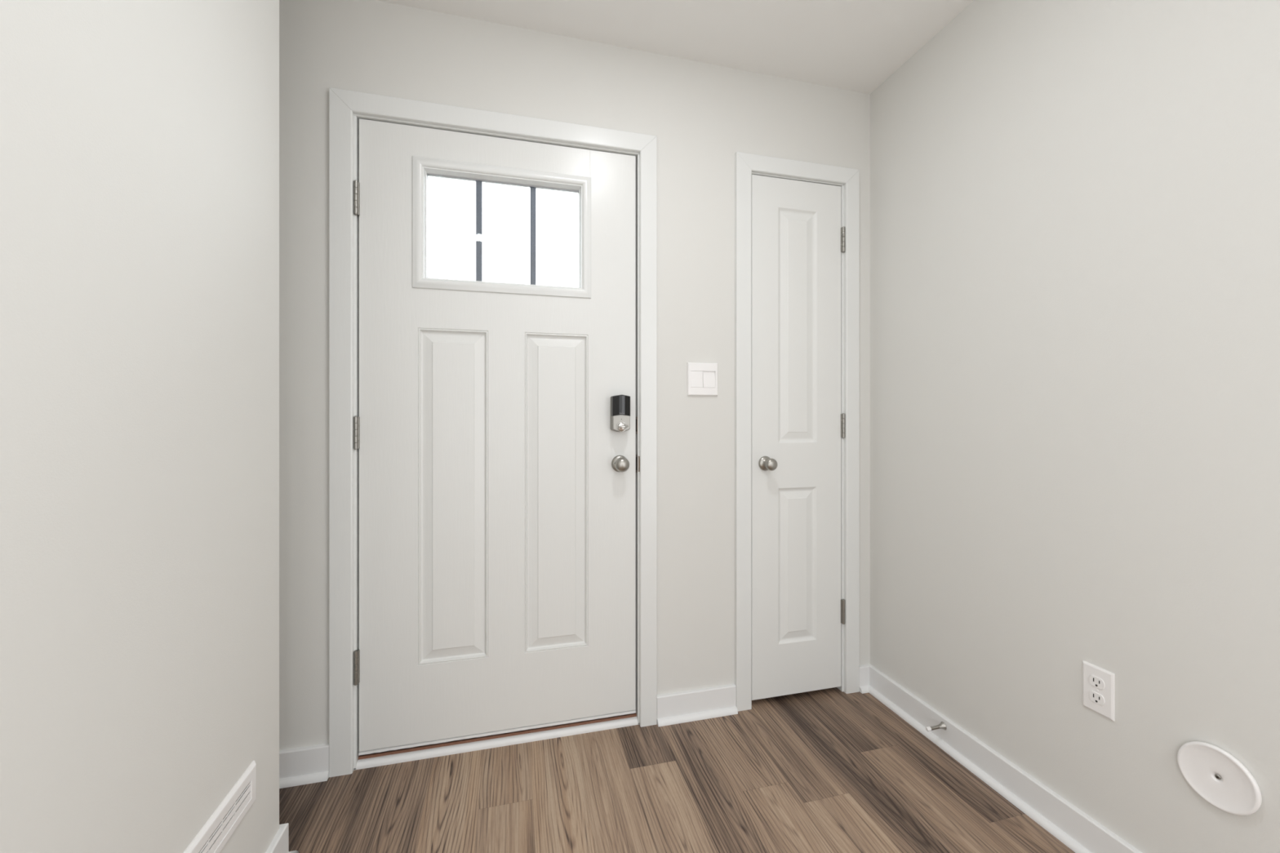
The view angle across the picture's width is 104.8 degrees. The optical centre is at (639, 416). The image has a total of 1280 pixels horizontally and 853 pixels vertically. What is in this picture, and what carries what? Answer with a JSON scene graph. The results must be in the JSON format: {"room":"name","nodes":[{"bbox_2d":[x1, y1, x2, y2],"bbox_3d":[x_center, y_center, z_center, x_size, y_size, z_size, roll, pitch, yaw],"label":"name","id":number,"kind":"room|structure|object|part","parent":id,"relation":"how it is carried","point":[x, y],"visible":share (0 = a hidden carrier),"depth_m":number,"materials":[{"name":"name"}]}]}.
{"room":"home entryway","nodes":[
{"label":"home entryway","id":0,"kind":"room"},
{"bbox_2d":[0,0,279,852],"bbox_3d":[-0.379,-0.107,-1.567,0.386,2.457,5.672,0,0,-14],"label":"wall","id":1,"kind":"structure","parent":0,"point":[140,139],"depth_m":0.77,"materials":[{"name":"white paint"}]},
{"bbox_2d":[183,760,256,852],"bbox_3d":[-0.841,0.813,0.905,0.068,0.089,0.394,0,0,-14],"label":"air vent","id":2,"kind":"object","parent":1,"relation":"in","point":[212,837],"visible":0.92,"depth_m":0.99,"materials":[{"name":"white plastic"}]},
{"bbox_2d":[265,822,298,852],"bbox_3d":[-0.368,1.072,-1.549,0.416,0.098,5.702,0,0,-14],"label":"baseboard","id":3,"kind":"structure","parent":1,"relation":"attached to","point":[280,843],"depth_m":1.21,"materials":[{"name":"white paint"}]},
{"bbox_3d":[-0.368,1.111,-1.549,0.416,0.019,5.702,0,0,-14],"label":"shoe moulding","id":4,"kind":"part","parent":3,"relation":"part of","materials":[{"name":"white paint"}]},
{"bbox_2d":[279,0,870,750],"bbox_3d":[-0.288,-0.107,1.784,2.530,2.457,0.120,0,0,-14],"label":"wall","id":5,"kind":"structure","parent":0,"point":[700,114],"depth_m":1.78,"materials":[{"name":"white paint"}]},
{"bbox_2d":[279,743,328,788],"bbox_3d":[-1.158,1.072,1.483,0.394,0.098,0.030,0,0,-14],"label":"baseboard","id":6,"kind":"structure","parent":5,"relation":"attached to","point":[306,765],"depth_m":1.51,"materials":[{"name":"white paint"}]},
{"bbox_3d":[-1.157,1.111,1.477,0.394,0.019,0.016,0,0,-14],"label":"shoe moulding","id":7,"kind":"part","parent":6,"relation":"part of","materials":[{"name":"white paint"}]},
{"bbox_2d":[328,87,657,777],"bbox_3d":[-0.469,0.048,1.730,1.062,2.146,0.136,0,0,-14],"label":"trim","id":8,"kind":"structure","parent":5,"relation":"attached to","point":[346,107],"depth_m":1.59,"materials":[{"name":"white wood"}]},
{"bbox_3d":[-0.011,0.171,1.809,0.006,0.066,0.049,0,0,-22],"label":"strike plate","id":9,"kind":"part","parent":8,"relation":"part of","materials":[{"name":"silver metal"}]},
{"bbox_2d":[353,118,635,755],"bbox_3d":[-0.461,0.069,1.680,0.923,2.046,0.117,0,0,-14],"label":"door","id":10,"kind":"structure","parent":5,"relation":"in","point":[495,428],"depth_m":1.68,"materials":[{"name":"white paint"}]},
{"bbox_3d":[-0.471,-0.638,1.730,0.588,0.431,0.016,0,0,-14],"label":"frame","id":11,"kind":"part","parent":10,"relation":"part of","materials":[{"name":"white"}]},
{"bbox_3d":[-0.064,0.169,1.745,0.052,0.052,0.047,0,0,-14],"label":"knob","id":12,"kind":"part","parent":10,"relation":"part of","materials":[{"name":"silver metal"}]},
{"bbox_2d":[355,716,639,769],"bbox_3d":[-0.457,1.111,1.689,0.935,0.020,0.018,0,0,-14],"label":"trim","id":13,"kind":"structure","parent":5,"relation":"attached to","point":[592,727],"depth_m":1.67,"materials":[{"name":"white paint"}]},
{"bbox_2d":[358,712,636,759],"bbox_3d":[-0.472,1.107,1.747,0.922,0.028,0.102,0,0,-14],"label":"trim","id":14,"kind":"structure","parent":5,"relation":"attached to","point":[406,750],"depth_m":1.69,"materials":[{"name":"brown wood"}]},
{"bbox_2d":[657,684,737,726],"bbox_3d":[0.214,1.072,1.836,0.313,0.098,0.030,0,0,-14],"label":"baseboard","id":15,"kind":"structure","parent":5,"relation":"attached to","point":[692,705],"depth_m":1.83,"materials":[{"name":"white paint"}]},
{"bbox_3d":[0.216,1.111,1.829,0.313,0.019,0.016,0,0,-14],"label":"shoe moulding","id":16,"kind":"part","parent":15,"relation":"part of","materials":[{"name":"white paint"}]},
{"bbox_2d":[687,362,717,395],"bbox_3d":[0.236,-0.141,1.852,0.121,0.123,0.010,0,0,-14],"label":"light switch","id":17,"kind":"object","parent":5,"relation":"attached to","point":[702,378],"visible":1,"depth_m":1.85,"materials":[{"name":"white plastic"}]},
{"bbox_2d":[734,151,859,711],"bbox_3d":[0.615,0.056,2.008,0.545,2.131,0.136,0,0,-14],"label":"trim","id":18,"kind":"structure","parent":5,"relation":"attached to","point":[746,165],"depth_m":1.92,"materials":[{"name":"white wood"}]},
{"bbox_2d":[751,174,844,700],"bbox_3d":[0.636,0.080,1.944,0.411,2.038,0.100,0,0,-14],"label":"door","id":19,"kind":"structure","parent":5,"relation":"in","point":[798,237],"depth_m":1.96,"materials":[{"name":"white paint"}]},
{"bbox_3d":[0.498,0.181,1.880,0.047,0.047,0.045,0,0,-14],"label":"knob","id":20,"kind":"part","parent":19,"relation":"part of","materials":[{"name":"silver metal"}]},
{"bbox_2d":[859,664,870,693],"bbox_3d":[0.926,1.072,2.018,0.062,0.098,0.030,0,0,-14],"label":"baseboard","id":21,"kind":"structure","parent":5,"relation":"attached to","point":[864,669],"depth_m":2.02,"materials":[{"name":"white paint"}]},
{"bbox_3d":[0.921,1.111,2.010,0.048,0.019,0.016,0,0,-14],"label":"shoe moulding","id":22,"kind":"part","parent":21,"relation":"part of","materials":[{"name":"white paint"}]},
{"bbox_2d":[377,0,973,94],"bbox_3d":[0.447,-1.396,-0.835,2.650,0.120,6.920,0,0,-14],"label":"ceiling","id":23,"kind":"structure","parent":0,"point":[850,45],"depth_m":1.69,"materials":[{"name":"white paint"}]},
{"bbox_2d":[279,687,1075,852],"bbox_3d":[0.402,1.121,-0.862,2.550,0.001,6.850,0,0,-14],"label":"floor","id":24,"kind":"structure","parent":0,"point":[829,770],"depth_m":1.46,"materials":[{"name":"brown wood"}]},
{"bbox_2d":[870,0,1279,852],"bbox_3d":[1.657,-0.107,-0.463,0.120,2.457,6.800,0,0,-14],"label":"wall","id":25,"kind":"structure","parent":0,"point":[1075,204],"depth_m":1.27,"materials":[{"name":"white paint"}]},
{"bbox_2d":[868,664,1142,852],"bbox_3d":[1.684,1.072,-0.869,0.030,0.098,6.000,0,0,-14],"label":"baseboard","id":26,"kind":"structure","parent":25,"relation":"attached to","point":[1070,825],"depth_m":1.46,"materials":[{"name":"white paint"}]},
{"bbox_2d":[925,721,946,731],"bbox_3d":[1.002,1.050,1.667,0.066,0.025,0.025,0,0,-14],"label":"door stop","id":27,"kind":"object","parent":26,"relation":"attached to","point":[941,726],"visible":1,"depth_m":1.67,"materials":[{"name":"grey metal"}]},
{"bbox_2d":[1082,660,1115,721],"bbox_3d":[1.153,0.689,1.242,0.008,0.116,0.069,0,0,-14],"label":"wall outlet","id":28,"kind":"object","parent":25,"relation":"attached to","point":[1098,683],"visible":1,"depth_m":1.24,"materials":[{"name":"white plastic"}]},
{"bbox_2d":[1088,690,1105,706],"bbox_3d":[1.151,0.709,1.242,0.004,0.026,0.034,0,0,-14],"label":"receptacle","id":29,"kind":"object","parent":28,"relation":"attached to","point":[1096,698],"depth_m":1.24,"materials":[{"name":"white plastic"}]},
{"bbox_2d":[1088,675,1105,689],"bbox_3d":[1.151,0.668,1.242,0.004,0.026,0.034,0,0,-14],"label":"receptacle","id":30,"kind":"object","parent":28,"relation":"attached to","point":[1095,682],"depth_m":1.24,"materials":[{"name":"white plastic"}]},
{"bbox_2d":[1177,741,1262,815],"bbox_3d":[1.205,0.752,1.029,0.012,0.126,0.126,0,0,-14],"label":"cover","id":31,"kind":"object","parent":25,"relation":"attached to","point":[1217,776],"visible":1,"depth_m":1.02,"materials":[{"name":"white plastic"}]}
]}

